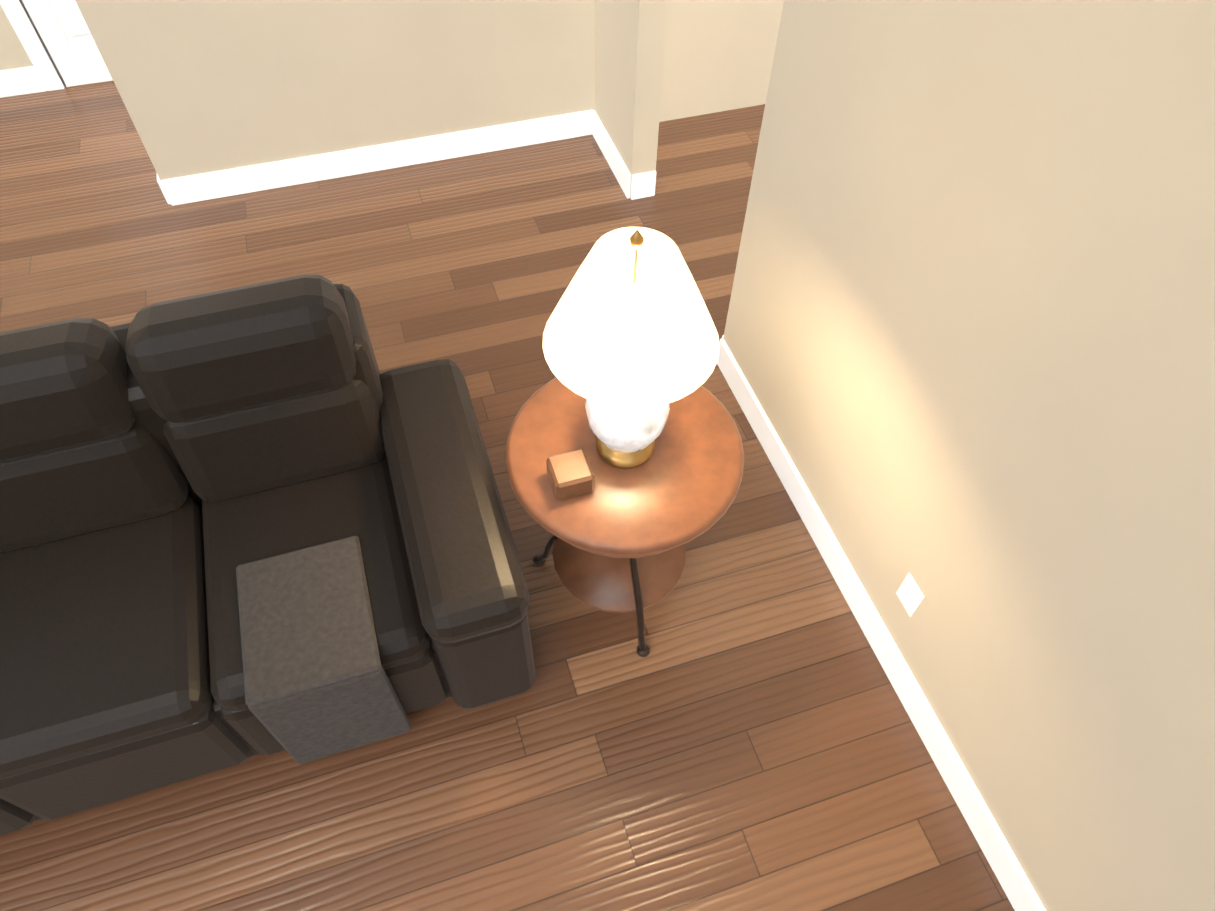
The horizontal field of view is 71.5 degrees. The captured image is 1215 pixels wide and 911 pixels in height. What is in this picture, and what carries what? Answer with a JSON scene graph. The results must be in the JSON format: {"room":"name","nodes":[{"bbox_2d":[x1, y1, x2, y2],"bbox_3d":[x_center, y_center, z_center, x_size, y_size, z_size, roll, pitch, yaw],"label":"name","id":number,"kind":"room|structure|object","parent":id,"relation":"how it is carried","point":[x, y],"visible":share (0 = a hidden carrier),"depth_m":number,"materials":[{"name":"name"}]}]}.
{"room":"living room","nodes":[
{"label":"living room","id":0,"kind":"room"},
{"bbox_2d":[0,0,112,87],"bbox_3d":[-1.897,-3.102,3.609,6.120,2.830,0.120,-14,55,-11],"label":"wall","id":1,"kind":"structure","parent":0,"point":[13,54],"depth_m":4.29,"materials":[{"name":"paint"}]},
{"bbox_2d":[0,66,46,97],"bbox_3d":[-3.832,-1.760,4.245,1.815,0.135,0.016,-14,55,-11],"label":"baseboard","id":2,"kind":"structure","parent":1,"relation":"attached to","point":[26,80],"depth_m":4.40,"materials":[{"name":"white paint"}]},
{"bbox_2d":[0,0,64,90],"bbox_3d":[-2.570,-2.686,3.729,0.820,2.115,0.204,-14,55,-11],"label":"door frame","id":3,"kind":"structure","parent":1,"relation":"attached to","point":[21,24],"depth_m":4.29,"materials":[{"name":"white wood"}]},
{"bbox_2d":[22,0,112,86],"bbox_3d":[-2.567,-2.649,3.759,0.622,2.008,0.035,-14,55,-11],"label":"hall door","id":4,"kind":"structure","parent":1,"relation":"in","point":[67,37],"depth_m":4.33,"materials":[{"name":"white paint"}]},
{"bbox_2d":[75,0,783,180],"bbox_3d":[-3.304,-1.740,2.559,9.860,2.830,0.120,-14,55,-11],"label":"wall","id":5,"kind":"structure","parent":0,"point":[204,86],"depth_m":3.77,"materials":[{"name":"paint"}]},
{"bbox_2d":[157,109,593,205],"bbox_3d":[-1.052,-1.447,4.073,2.076,0.135,0.021,-14,55,-11],"label":"baseboard","id":6,"kind":"structure","parent":5,"relation":"attached to","point":[307,169],"depth_m":4.04,"materials":[{"name":"white paint"}]},
{"bbox_2d":[0,81,1014,910],"bbox_3d":[-2.135,2.090,1.550,9.860,0.100,10.240,-14,55,-11],"label":"floor","id":7,"kind":"structure","parent":0,"point":[742,735],"depth_m":2.57,"materials":[{"name":"brown wood"}]},
{"bbox_2d":[0,275,534,834],"bbox_3d":[-1.366,0.300,2.195,2.170,1.038,1.010,-14,55,-11],"label":"sofa","id":8,"kind":"object","parent":7,"relation":"on","point":[238,525],"visible":1,"depth_m":2.15,"materials":[{"name":"leather"}]},
{"bbox_2d":[235,535,410,764],"bbox_3d":[-0.769,0.539,2.319,0.320,0.455,0.405,-14,55,-11],"label":"throw","id":9,"kind":"object","parent":8,"relation":"on","point":[315,669],"depth_m":2.14,"materials":[{"name":"grey fabric"}]},
{"bbox_2d":[505,377,744,656],"bbox_3d":[0.040,0.191,2.507,0.630,0.720,0.630,-14,55,-11],"label":"end table","id":10,"kind":"object","parent":7,"relation":"on","point":[619,539],"visible":0.81,"depth_m":2.20,"materials":[{"name":"brown wood"}]},
{"bbox_2d":[546,449,594,499],"bbox_3d":[-0.093,0.047,2.116,0.100,0.070,0.100,-14,55,-11],"label":"decorative box","id":11,"kind":"object","parent":10,"relation":"on","point":[570,474],"visible":1,"depth_m":2.09,"materials":[{"name":"brown wood"}]},
{"bbox_2d":[543,227,719,468],"bbox_3d":[0.053,-0.235,1.938,0.400,0.700,0.400,-14,55,-11],"label":"table lamp","id":12,"kind":"object","parent":10,"relation":"on","point":[631,346],"visible":1,"depth_m":1.77,"materials":[{"name":"white fabric"}]},
{"bbox_2d":[594,0,1214,910],"bbox_3d":[1.394,0.892,0.694,0.120,2.830,8.920,-14,55,-11],"label":"wall","id":13,"kind":"structure","parent":0,"point":[970,332],"depth_m":1.79,"materials":[{"name":"paint"}]},
{"bbox_2d":[588,110,643,199],"bbox_3d":[0.037,-1.459,4.106,0.046,0.135,0.546,-14,55,-11],"label":"baseboard","id":14,"kind":"structure","parent":13,"relation":"attached to","point":[596,128],"depth_m":4.05,"materials":[{"name":"white paint"}]},
{"bbox_2d":[717,335,1045,910],"bbox_3d":[1.552,2.287,1.337,0.046,0.135,7.116,-14,55,-11],"label":"baseboard","id":15,"kind":"structure","parent":13,"relation":"attached to","point":[992,842],"depth_m":2.55,"materials":[{"name":"white paint"}]},
{"bbox_2d":[896,573,923,616],"bbox_3d":[0.851,0.392,2.374,0.006,0.120,0.080,-14,55,-11],"label":"outlet","id":16,"kind":"object","parent":13,"relation":"attached to","point":[910,595],"visible":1,"depth_m":2.35,"materials":[{"name":"white plastic"}]}
]}

